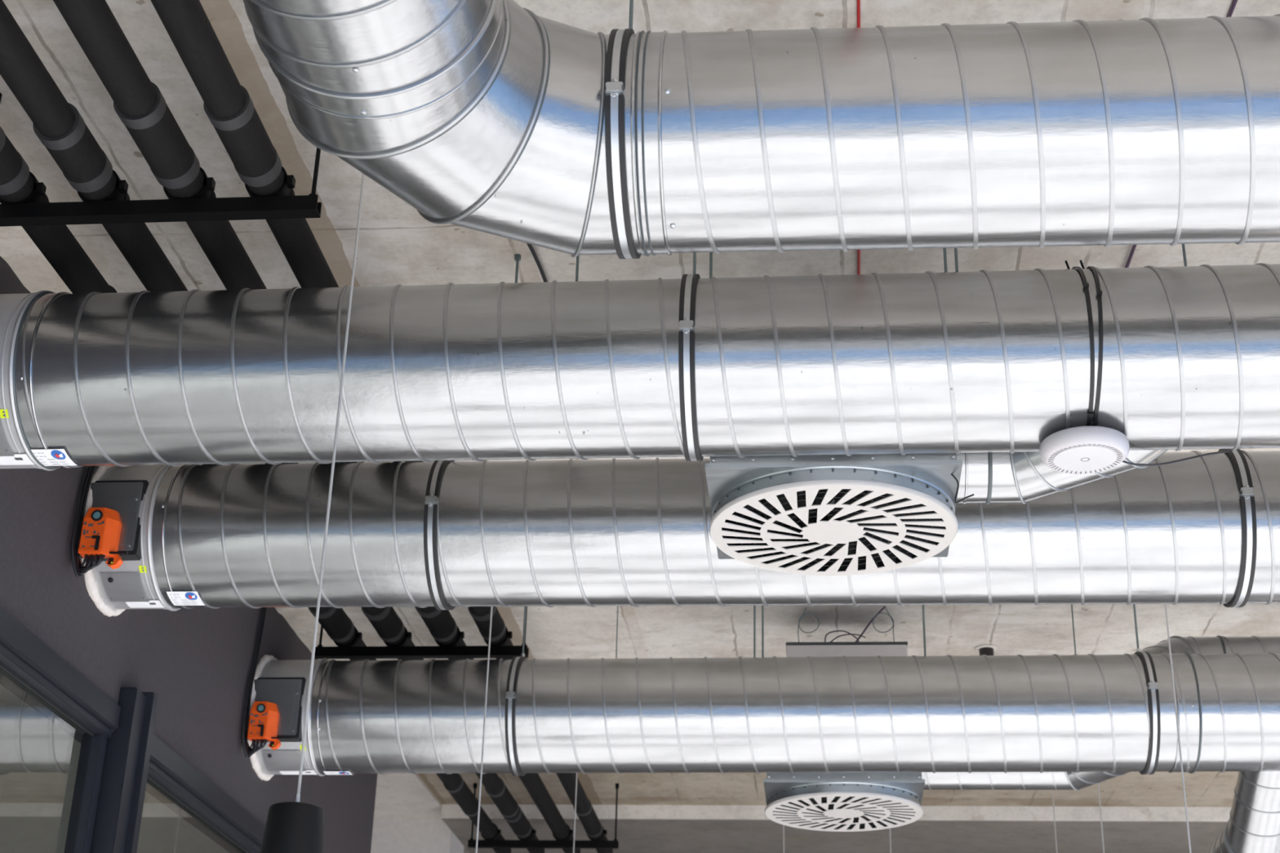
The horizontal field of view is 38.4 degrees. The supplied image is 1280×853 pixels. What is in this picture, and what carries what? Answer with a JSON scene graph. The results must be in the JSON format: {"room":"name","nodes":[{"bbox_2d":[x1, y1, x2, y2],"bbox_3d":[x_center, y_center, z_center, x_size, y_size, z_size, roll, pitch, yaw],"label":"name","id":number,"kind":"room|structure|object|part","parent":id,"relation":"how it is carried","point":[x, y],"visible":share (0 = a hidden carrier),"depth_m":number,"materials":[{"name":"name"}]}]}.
{"room":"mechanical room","nodes":[
{"label":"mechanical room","id":0,"kind":"room"},
{"bbox_2d":[0,731,229,852],"bbox_3d":[-2.941,3.450,8.622,2.810,4.105,0.120,-1,-25,5],"label":"window","id":1,"kind":"structure","parent":0,"point":[38,769],"depth_m":9.28,"materials":[{"name":"glass"}]},
{"bbox_2d":[0,256,377,852],"bbox_3d":[-2.066,0.632,2.588,0.160,4.142,13.220,-1,-25,5],"label":"wall","id":2,"kind":"structure","parent":0,"point":[197,661],"depth_m":6.33,"materials":[{"name":"grey paint"}]},
{"bbox_2d":[0,290,54,471],"bbox_3d":[-1.722,-0.117,4.830,0.368,0.472,0.472,-1,-25,5],"label":"damper","id":3,"kind":"object","parent":2,"relation":"attached to","point":[14,452],"visible":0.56,"depth_m":4.64,"materials":[{"name":"metal"}]},
{"bbox_3d":[-1.630,0.086,4.714,0.143,0.004,0.061,-1,-25,5],"label":"type plate","id":4,"kind":"part","parent":3,"relation":"part of","materials":[{"name":"white paper"}]},
{"bbox_2d":[0,607,120,852],"bbox_3d":[-2.174,0.341,0.894,0.092,3.229,9.500,-1,-25,5],"label":"window frame","id":5,"kind":"structure","parent":2,"relation":"in","point":[24,659],"depth_m":5.57,"materials":[{"name":"grey metal"}]},
{"bbox_2d":[71,466,105,577],"bbox_3d":[-1.676,0.173,5.671,0.107,0.662,0.141,12,-27,-22],"label":"cables","id":6,"kind":"object","parent":2,"relation":"attached to","point":[79,571],"visible":0.66,"depth_m":5.55,"materials":[{"name":"black plastic"}]},
{"bbox_2d":[81,465,125,617],"bbox_3d":[-1.675,0.350,5.852,0.040,0.505,0.505,-1,-25,5],"label":"seal","id":7,"kind":"object","parent":2,"relation":"attached to","point":[91,585],"visible":0.3,"depth_m":5.68,"materials":[{"name":"white"}]},
{"bbox_2d":[89,687,158,852],"bbox_3d":[-1.701,2.356,5.275,0.145,3.315,0.150,-1,-25,5],"label":"trim","id":8,"kind":"structure","parent":2,"relation":"attached to","point":[117,826],"depth_m":5.82,"materials":[{"name":"black metal"}]},
{"bbox_2d":[75,464,181,611],"bbox_3d":[-1.637,0.337,5.812,0.345,0.472,0.538,-1,-25,5],"label":"damper","id":9,"kind":"object","parent":2,"relation":"attached to","point":[117,524],"visible":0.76,"depth_m":5.63,"materials":[{"name":"metal"}]},
{"bbox_3d":[-1.639,0.268,5.548,0.024,0.024,0.004,-1,-25,5],"label":"dial knob","id":10,"kind":"part","parent":9,"relation":"part of","materials":[{"name":"blue plastic"}]},
{"bbox_3d":[-1.621,0.275,5.621,0.181,0.226,0.010,-1,-25,5],"label":"mounting plate","id":11,"kind":"part","parent":9,"relation":"part of","materials":[{"name":"grey metal"}]},
{"bbox_3d":[-1.542,0.554,5.727,0.114,0.005,0.061,-1,-25,6],"label":"type plate","id":12,"kind":"part","parent":9,"relation":"part of","materials":[{"name":"white plastic"}]},
{"bbox_2d":[146,734,265,852],"bbox_3d":[-1.640,2.800,6.120,0.092,3.229,1.740,-1,-25,5],"label":"trim","id":13,"kind":"structure","parent":2,"relation":"in","point":[168,772],"depth_m":6.66,"materials":[{"name":"grey metal"}]},
{"bbox_2d":[241,607,267,758],"bbox_3d":[-1.511,0.969,7.286,0.107,0.730,0.141,12,-27,-22],"label":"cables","id":14,"kind":"object","parent":2,"relation":"attached to","point":[248,753],"visible":0.84,"depth_m":7.21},
{"bbox_2d":[247,654,277,781],"bbox_3d":[-1.510,1.177,7.451,0.042,0.503,0.506,-1,-25,5],"label":"seal","id":15,"kind":"object","parent":2,"relation":"attached to","point":[265,659],"visible":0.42,"depth_m":7.30,"materials":[{"name":"white"}]},
{"bbox_2d":[247,657,328,776],"bbox_3d":[-1.457,1.161,7.415,0.368,0.472,0.543,-1,-25,5],"label":"damper","id":16,"kind":"object","parent":2,"relation":"attached to","point":[278,708],"visible":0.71,"depth_m":7.23,"materials":[{"name":"metal"}]},
{"bbox_3d":[-1.474,1.095,7.149,0.024,0.024,0.004,-1,-25,5],"label":"dial knob","id":17,"kind":"part","parent":16,"relation":"part of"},
{"bbox_3d":[-1.441,1.102,7.221,0.211,0.226,0.010,-1,-25,5],"label":"mounting plate","id":18,"kind":"part","parent":16,"relation":"part of","materials":[{"name":"grey metal"}]},
{"bbox_3d":[-1.362,1.380,7.331,0.143,0.004,0.061,-1,-25,5],"label":"type plate","id":19,"kind":"part","parent":16,"relation":"part of","materials":[{"name":"white paper"}]},
{"bbox_2d":[370,817,464,852],"bbox_3d":[-2.062,4.671,11.498,1.580,4.375,0.500,-1,-25,5],"label":"wall","id":20,"kind":"structure","parent":0,"point":[389,835],"depth_m":12.10,"materials":[{"name":"paint"}]},
{"bbox_2d":[0,0,1279,852],"bbox_3d":[1.218,-0.324,6.022,12.100,0.200,19.600,-1,-25,5],"label":"ceiling","id":21,"kind":"structure","parent":0,"point":[397,245],"depth_m":5.50,"materials":[{"name":"concrete"}]},
{"bbox_2d":[0,92,321,226],"bbox_3d":[-1.245,-0.697,4.674,0.913,0.392,0.041,-1,-25,5],"label":"rack","id":22,"kind":"object","parent":21,"relation":"hanging from","point":[24,212],"visible":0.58,"depth_m":4.59,"materials":[{"name":"black metal"}]},
{"bbox_3d":[-1.250,-0.538,4.599,0.913,0.041,0.041,-1,-25,5],"label":"rail","id":23,"kind":"part","parent":22,"relation":"part of","materials":[{"name":"black metal"}]},
{"bbox_2d":[0,0,544,852],"bbox_3d":[-1.227,0.025,5.977,0.113,0.113,12.565,-1,-25,5],"label":"insulated pipe","id":24,"kind":"object","parent":22,"relation":"attached to","point":[58,124],"visible":0.59,"depth_m":4.50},
{"bbox_3d":[-0.808,-0.705,4.632,0.023,0.390,0.024,-1,-25,5],"label":"rod","id":25,"kind":"part","parent":22,"relation":"part of","materials":[{"name":"black paint"}]},
{"bbox_2d":[0,703,441,818],"bbox_3d":[-2.452,2.039,11.056,2.170,0.022,2.600,-1,-25,5],"label":"trim","id":26,"kind":"structure","parent":21,"relation":"attached to","point":[397,795],"depth_m":11.40,"materials":[{"name":"concrete"}]},
{"bbox_2d":[260,173,364,852],"bbox_3d":[-0.674,0.024,4.076,0.140,2.175,0.140,-1,-25,5],"label":"pendant lamp","id":27,"kind":"object","parent":21,"relation":"hanging from","point":[291,827],"visible":0.98,"depth_m":3.68,"materials":[{"name":"black metal"}]},
{"bbox_3d":[-0.698,0.890,3.671,0.140,0.262,0.140,-1,-25,5],"label":"lamp shade","id":28,"kind":"part","parent":27,"relation":"part of","materials":[{"name":"black metal"}]},
{"bbox_2d":[314,606,528,658],"bbox_3d":[-0.921,0.795,7.845,0.913,0.392,0.041,-1,-25,5],"label":"rack","id":29,"kind":"object","parent":21,"relation":"hanging from","point":[452,651],"visible":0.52,"depth_m":7.76,"materials":[{"name":"black metal"}]},
{"bbox_2d":[0,126,511,852],"bbox_3d":[-1.441,0.028,5.997,0.113,0.113,12.565,-1,-25,5],"label":"insulated pipe","id":30,"kind":"object","parent":29,"relation":"attached to","point":[59,246],"visible":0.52,"depth_m":4.96,"materials":[{"name":"black rubber"}]},
{"bbox_2d":[53,0,580,852],"bbox_3d":[-1.003,0.021,5.956,0.113,0.113,12.565,-1,-25,5],"label":"insulated pipe","id":31,"kind":"object","parent":29,"relation":"attached to","point":[140,105],"visible":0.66,"depth_m":4.40,"materials":[{"name":"black rubber"}]},
{"bbox_3d":[-1.357,0.801,7.886,0.023,0.390,0.024,-1,-25,5],"label":"rod","id":32,"kind":"part","parent":29,"relation":"part of","materials":[{"name":"black paint"}]},
{"bbox_2d":[151,0,613,852],"bbox_3d":[-0.796,0.018,5.936,0.109,0.109,12.565,-1,-25,5],"label":"insulated pipe","id":33,"kind":"object","parent":29,"relation":"attached to","point":[228,104],"visible":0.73,"depth_m":4.39,"materials":[{"name":"black rubber"}]},
{"bbox_3d":[-0.925,0.955,7.771,0.913,0.041,0.041,-1,-25,5],"label":"rail","id":34,"kind":"part","parent":29,"relation":"part of","materials":[{"name":"black metal"}]},
{"bbox_3d":[-0.484,0.787,7.804,0.023,0.390,0.024,-1,-25,5],"label":"rod","id":35,"kind":"part","parent":29,"relation":"part of","materials":[{"name":"black paint"}]},
{"bbox_2d":[423,460,455,610],"bbox_3d":[-0.600,0.136,5.810,0.038,0.906,0.485,-1,-25,5],"label":"hanger","id":36,"kind":"object","parent":21,"relation":"hanging from","point":[438,601],"visible":0.62,"depth_m":5.51,"materials":[{"name":"metal"}]},
{"bbox_2d":[151,449,1279,609],"bbox_3d":[1.170,0.306,5.513,5.325,0.515,0.461,-1,-25,6],"label":"spiral duct","id":37,"kind":"object","parent":36,"relation":"hanging from","point":[592,533],"visible":0.85,"depth_m":5.48,"materials":[{"name":"metal"}]},
{"bbox_2d":[169,594,196,604],"bbox_3d":[-1.411,0.535,5.687,0.073,0.012,0.063,-1,-25,5],"label":"print","id":38,"kind":"object","parent":37,"relation":"on","point":[175,599],"depth_m":5.68},
{"bbox_2d":[475,606,493,852],"bbox_3d":[-0.552,1.141,6.457,0.140,2.175,0.140,-1,-25,5],"label":"cable","id":39,"kind":"object","parent":21,"relation":"hanging from","point":[491,619],"visible":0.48,"depth_m":6.48,"materials":[{"name":"grey metal"}]},
{"bbox_2d":[504,606,527,776],"bbox_3d":[-0.477,0.937,7.456,0.038,0.955,0.485,-1,-25,5],"label":"hanger","id":40,"kind":"object","parent":21,"relation":"hanging from","point":[509,717],"visible":0.66,"depth_m":7.17,"materials":[{"name":"metal"}]},
{"bbox_3d":[-0.470,0.728,7.561,0.008,0.486,0.008,-1,-25,5],"label":"rod","id":41,"kind":"part","parent":40,"relation":"part of","materials":[{"name":"metal"}]},
{"bbox_2d":[514,253,520,282],"bbox_3d":[-0.371,-0.272,5.372,0.019,0.525,0.020,-1,-25,5],"label":"rod","id":42,"kind":"object","parent":21,"relation":"hanging from","point":[517,256],"visible":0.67,"depth_m":5.47,"materials":[{"name":"metal"}]},
{"bbox_2d":[526,243,547,282],"bbox_3d":[-0.314,-0.517,5.437,0.024,0.025,1.101,-2,-25,7],"label":"cable","id":43,"kind":"object","parent":21,"relation":"attached to","point":[530,246],"visible":0.36,"depth_m":5.47,"materials":[{"name":"black plastic"}]},
{"bbox_2d":[467,782,619,848],"bbox_3d":[-0.580,2.365,11.178,0.913,0.392,0.041,-1,-25,5],"label":"rack","id":44,"kind":"object","parent":21,"relation":"hanging from","point":[486,843],"visible":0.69,"depth_m":11.10,"materials":[{"name":"black metal"}]},
{"bbox_3d":[-1.017,2.370,11.220,0.023,0.390,0.024,-1,-25,5],"label":"rod","id":45,"kind":"part","parent":44,"relation":"part of","materials":[{"name":"black paint"}]},
{"bbox_3d":[-0.585,2.523,11.104,0.913,0.041,0.041,-1,-25,5],"label":"rail","id":46,"kind":"part","parent":44,"relation":"part of","materials":[{"name":"black metal"}]},
{"bbox_3d":[-0.144,2.356,11.137,0.023,0.390,0.024,-1,-25,5],"label":"rod","id":47,"kind":"part","parent":44,"relation":"part of","materials":[{"name":"black paint"}]},
{"bbox_2d":[573,773,577,852],"bbox_3d":[-0.341,2.393,9.120,0.140,2.175,0.140,-1,-25,5],"label":"cable","id":48,"kind":"object","parent":21,"relation":"hanging from","point":[576,773],"visible":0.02,"depth_m":9.32,"materials":[{"name":"grey metal"}]},
{"bbox_2d":[575,254,579,281],"bbox_3d":[-0.178,-0.378,5.135,0.019,0.525,0.020,-1,-25,5],"label":"rod","id":49,"kind":"object","parent":21,"relation":"hanging from","point":[578,255],"visible":0.02,"depth_m":5.16,"materials":[{"name":"metal"}]},
{"bbox_2d":[615,605,618,658],"bbox_3d":[-0.103,0.984,7.983,0.019,0.575,0.020,-1,-25,5],"label":"rod","id":50,"kind":"object","parent":21,"relation":"hanging from","point":[617,606],"visible":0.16,"depth_m":8.02,"materials":[{"name":"metal"}]},
{"bbox_2d":[604,0,641,258],"bbox_3d":[-0.023,-0.765,3.898,0.038,0.864,0.484,-1,-25,5],"label":"hanger","id":51,"kind":"object","parent":21,"relation":"hanging from","point":[615,63],"visible":0.69,"depth_m":3.62,"materials":[{"name":"metal"}]},
{"bbox_3d":[-0.017,-0.975,4.002,0.008,0.395,0.008,-1,-25,5],"label":"rod","id":52,"kind":"part","parent":51,"relation":"part of","materials":[{"name":"metal"}]},
{"bbox_2d":[630,13,1279,256],"bbox_3d":[1.819,-0.604,3.657,3.654,0.473,0.494,-1,-25,5],"label":"spiral duct","id":53,"kind":"object","parent":51,"relation":"hanging from","point":[1144,131],"visible":1,"depth_m":3.58,"materials":[{"name":"metal"}]},
{"bbox_2d":[261,0,641,257],"bbox_3d":[-0.342,-0.641,3.720,0.695,0.467,0.744,-1,-25,5],"label":"duct elbow","id":54,"kind":"object","parent":53,"relation":"attached to","point":[508,142],"visible":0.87,"depth_m":3.56,"materials":[{"name":"metal"}]},
{"bbox_2d":[243,0,497,115],"bbox_3d":[-0.663,-1.585,1.721,0.467,0.464,4.035,-1,-25,5],"label":"spiral duct","id":55,"kind":"object","parent":54,"relation":"attached to","point":[344,49],"visible":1,"depth_m":3.21,"materials":[{"name":"metal"}]},
{"bbox_2d":[678,252,703,461],"bbox_3d":[0.139,-0.347,4.732,0.038,0.906,0.485,-1,-25,5],"label":"hanger","id":56,"kind":"object","parent":21,"relation":"hanging from","point":[689,282],"visible":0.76,"depth_m":4.44,"materials":[{"name":"metal"}]},
{"bbox_2d":[12,262,1279,469],"bbox_3d":[1.087,-0.166,4.552,5.292,0.470,0.492,-1,-25,5],"label":"spiral duct","id":57,"kind":"object","parent":56,"relation":"hanging from","point":[981,361],"visible":0.98,"depth_m":4.47,"materials":[{"name":"metal"}]},
{"bbox_2d":[33,453,66,465],"bbox_3d":[-1.507,0.083,4.705,0.068,0.004,0.070,-1,-25,5],"label":"print","id":58,"kind":"object","parent":57,"relation":"on","point":[42,459],"depth_m":4.70},
{"bbox_2d":[956,449,1168,504],"bbox_3d":[1.146,0.013,4.827,0.838,0.274,0.318,-18,-31,35],"label":"duct","id":59,"kind":"object","parent":57,"relation":"attached to","point":[991,477],"visible":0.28,"depth_m":4.86,"materials":[{"name":"metal"}]},
{"bbox_2d":[1065,260,1094,426],"bbox_3d":[1.076,-0.169,4.554,0.030,0.474,0.462,-1,-25,5],"label":"cable tie","id":60,"kind":"object","parent":57,"relation":"attached to","point":[1086,285],"visible":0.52,"depth_m":4.34,"materials":[{"name":"black plastic"}]},
{"bbox_2d":[1039,426,1129,474],"bbox_3d":[1.071,0.060,4.433,0.211,0.045,0.211,-1,-25,5],"label":"wireless access point","id":61,"kind":"object","parent":57,"relation":"attached to","point":[1082,450],"visible":1,"depth_m":4.39,"materials":[{"name":"white plastic"}]},
{"bbox_2d":[1080,260,1102,426],"bbox_3d":[1.105,-0.170,4.551,0.030,0.474,0.462,-1,-25,5],"label":"cable tie","id":62,"kind":"object","parent":57,"relation":"attached to","point":[1099,292],"visible":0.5,"depth_m":4.34,"materials":[{"name":"black plastic"}]},
{"bbox_3d":[0.145,-0.557,4.837,0.008,0.437,0.008,-1,-25,5],"label":"rod","id":63,"kind":"part","parent":56,"relation":"part of","materials":[{"name":"metal"}]},
{"bbox_2d":[782,825,784,852],"bbox_3d":[0.809,2.970,10.285,0.140,2.175,0.140,-1,-25,5],"label":"pendant lamp","id":64,"kind":"object","parent":21,"relation":"hanging from","point":[783,825],"visible":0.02,"depth_m":10.57,"materials":[{"name":"grey metal"}]},
{"bbox_2d":[704,248,962,576],"bbox_3d":[0.536,-0.134,5.138,0.676,0.928,0.664,-1,-25,5],"label":"ceiling vent","id":65,"kind":"object","parent":21,"relation":"in","point":[821,515],"visible":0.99,"depth_m":4.83,"materials":[{"name":"metal"}]},
{"bbox_3d":[0.191,-0.383,4.972,0.008,0.635,0.008,-1,-25,5],"label":"rod","id":66,"kind":"part","parent":65,"relation":"part of","materials":[{"name":"metal"}]},
{"bbox_3d":[0.818,-0.393,4.913,0.008,0.635,0.008,-1,-25,5],"label":"rod","id":67,"kind":"part","parent":65,"relation":"part of","materials":[{"name":"metal"}]},
{"bbox_3d":[0.845,-0.400,4.897,0.008,0.635,0.008,-1,-25,5],"label":"rod","id":68,"kind":"part","parent":65,"relation":"part of","materials":[{"name":"metal"}]},
{"bbox_2d":[951,473,973,503],"bbox_3d":[0.816,0.146,4.656,0.008,0.092,0.080,18,-30,-31],"label":"wire","id":69,"kind":"object","parent":65,"relation":"attached to","point":[952,474],"visible":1,"depth_m":4.66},
{"bbox_2d":[441,818,1226,852],"bbox_3d":[3.251,2.788,12.224,8.920,0.097,1.810,-1,-25,5],"label":"wall","id":70,"kind":"structure","parent":21,"relation":"attached to","point":[633,836],"depth_m":11.95,"materials":[{"name":"beige concrete"}]},
{"bbox_2d":[440,804,1231,822],"bbox_3d":[3.167,2.402,11.396,8.920,0.085,0.025,-1,-25,5],"label":"ceiling beam","id":71,"kind":"structure","parent":70,"relation":"attached to","point":[448,811],"depth_m":11.50,"materials":[{"name":"concrete"}]},
{"bbox_2d":[753,604,926,831],"bbox_3d":[0.864,1.188,7.915,0.722,0.953,0.716,-1,-25,5],"label":"ceiling vent","id":72,"kind":"object","parent":21,"relation":"in","point":[832,802],"visible":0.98,"depth_m":7.59,"materials":[{"name":"metal"}]},
{"bbox_3d":[0.479,0.911,7.691,0.008,0.660,0.008,-1,-25,5],"label":"rod","id":73,"kind":"part","parent":72,"relation":"part of","materials":[{"name":"metal"}]},
{"bbox_3d":[0.523,0.979,7.833,0.008,0.660,0.008,-1,-25,5],"label":"rod","id":74,"kind":"part","parent":72,"relation":"part of","materials":[{"name":"metal"}]},
{"bbox_3d":[1.180,0.900,7.625,0.008,0.660,0.008,-1,-25,5],"label":"rod","id":75,"kind":"part","parent":72,"relation":"part of","materials":[{"name":"metal"}]},
{"bbox_2d":[786,606,907,657],"bbox_3d":[0.926,1.000,8.259,0.535,0.323,0.306,-1,-25,5],"label":"box","id":76,"kind":"object","parent":21,"relation":"hanging from","point":[832,649],"visible":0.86,"depth_m":8.11,"materials":[{"name":"white plastic"}]},
{"bbox_2d":[856,0,860,274],"bbox_3d":[0.547,-0.877,4.630,0.016,0.008,2.901,-1,-25,6],"label":"cable","id":77,"kind":"object","parent":21,"relation":"attached to","point":[858,2],"visible":0.15,"depth_m":4.43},
{"bbox_2d":[889,828,891,852],"bbox_3d":[1.414,2.960,10.227,0.140,2.175,0.140,-1,-25,5],"label":"pendant lamp","id":78,"kind":"object","parent":21,"relation":"hanging from","point":[890,828],"visible":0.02,"depth_m":10.50,"materials":[{"name":"grey metal"}]},
{"bbox_2d":[975,644,997,655],"bbox_3d":[1.635,1.071,8.674,0.104,0.058,0.104,-1,-25,5],"label":"outlet","id":79,"kind":"object","parent":21,"relation":"attached to","point":[988,650],"visible":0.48,"depth_m":8.65,"materials":[{"name":"plastic"}]},
{"bbox_2d":[978,647,994,655],"bbox_3d":[1.635,1.071,8.674,0.068,0.058,0.068,-1,-25,5],"label":"socket","id":80,"kind":"object","parent":79,"relation":"attached to","point":[983,651],"depth_m":8.65,"materials":[{"name":"black plastic"}]},
{"bbox_2d":[1052,790,1057,852],"bbox_3d":[2.340,2.946,10.140,0.140,2.175,0.140,-1,-25,5],"label":"pendant lamp","id":81,"kind":"object","parent":21,"relation":"hanging from","point":[1052,790],"visible":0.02,"depth_m":10.46,"materials":[{"name":"grey metal"}]},
{"bbox_2d":[1071,604,1075,654],"bbox_3d":[1.811,0.890,7.665,0.019,0.575,0.020,-1,-25,5],"label":"rod","id":82,"kind":"object","parent":21,"relation":"hanging from","point":[1071,604],"visible":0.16,"depth_m":7.68,"materials":[{"name":"metal"}]},
{"bbox_2d":[1097,783,1104,852],"bbox_3d":[2.262,2.351,8.874,0.140,2.175,0.140,-1,-25,5],"label":"pendant lamp","id":83,"kind":"object","parent":21,"relation":"hanging from","point":[1098,784],"visible":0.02,"depth_m":9.06,"materials":[{"name":"grey metal"}]},
{"bbox_2d":[1133,604,1160,774],"bbox_3d":[1.963,0.896,7.236,0.038,0.943,0.482,-1,-25,5],"label":"hanger","id":84,"kind":"object","parent":21,"relation":"hanging from","point":[1147,660],"visible":0.66,"depth_m":6.94,"materials":[{"name":"metal"}]},
{"bbox_2d":[309,652,1279,775],"bbox_3d":[1.357,1.125,7.194,5.293,0.487,0.485,-1,-25,5],"label":"spiral duct","id":85,"kind":"object","parent":84,"relation":"hanging from","point":[1090,713],"visible":0.91,"depth_m":7.08,"materials":[{"name":"metal"}]},
{"bbox_2d":[921,772,1128,791],"bbox_3d":[1.726,1.365,7.643,1.229,0.240,0.529,-14,-29,31],"label":"duct","id":86,"kind":"object","parent":85,"relation":"attached to","point":[1024,781],"visible":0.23,"depth_m":7.67,"materials":[{"name":"metal"}]},
{"bbox_2d":[1131,635,1279,654],"bbox_3d":[2.854,1.089,7.600,2.208,0.518,0.555,3,-25,-4],"label":"duct","id":87,"kind":"object","parent":85,"relation":"attached to","point":[1219,644],"visible":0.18,"depth_m":7.64,"materials":[{"name":"metal"}]},
{"bbox_2d":[1204,771,1279,852],"bbox_3d":[2.635,2.197,8.872,0.301,0.562,4.267,-1,-25,5],"label":"duct","id":88,"kind":"object","parent":85,"relation":"attached to","point":[1253,824],"visible":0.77,"depth_m":7.22,"materials":[{"name":"metal"}]},
{"bbox_3d":[1.970,0.686,7.340,0.008,0.474,0.008,-1,-25,5],"label":"rod","id":89,"kind":"part","parent":84,"relation":"part of","materials":[{"name":"metal"}]},
{"bbox_2d":[1122,449,1232,466],"bbox_3d":[1.446,-0.192,4.933,0.037,0.939,0.922,-19,-32,37],"label":"cable","id":90,"kind":"object","parent":21,"relation":"hanging from","point":[1228,451],"visible":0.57,"depth_m":4.74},
{"bbox_2d":[1164,604,1191,852],"bbox_3d":[1.831,1.103,6.231,0.140,2.175,0.140,-1,-25,5],"label":"pendant lamp","id":91,"kind":"object","parent":21,"relation":"hanging from","point":[1166,611],"visible":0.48,"depth_m":6.26,"materials":[{"name":"white plastic"}]},
{"bbox_2d":[1124,0,1237,267],"bbox_3d":[1.403,-0.866,4.593,0.026,0.022,2.603,0,-25,3],"label":"cable","id":92,"kind":"object","parent":21,"relation":"attached to","point":[1234,2],"visible":0.16,"depth_m":5.31,"materials":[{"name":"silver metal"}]},
{"bbox_2d":[1182,244,1186,266],"bbox_3d":[1.535,-0.333,5.128,0.019,0.525,0.020,-1,-25,5],"label":"rod","id":93,"kind":"object","parent":21,"relation":"hanging from","point":[1183,245],"visible":0.02,"depth_m":5.20,"materials":[{"name":"metal"}]},
{"bbox_2d":[1217,448,1257,607],"bbox_3d":[1.755,0.088,5.536,0.038,0.931,0.485,-1,-25,5],"label":"hanger","id":94,"kind":"object","parent":21,"relation":"hanging from","point":[1239,462],"visible":0.55,"depth_m":5.24,"materials":[{"name":"metal"}]}
]}

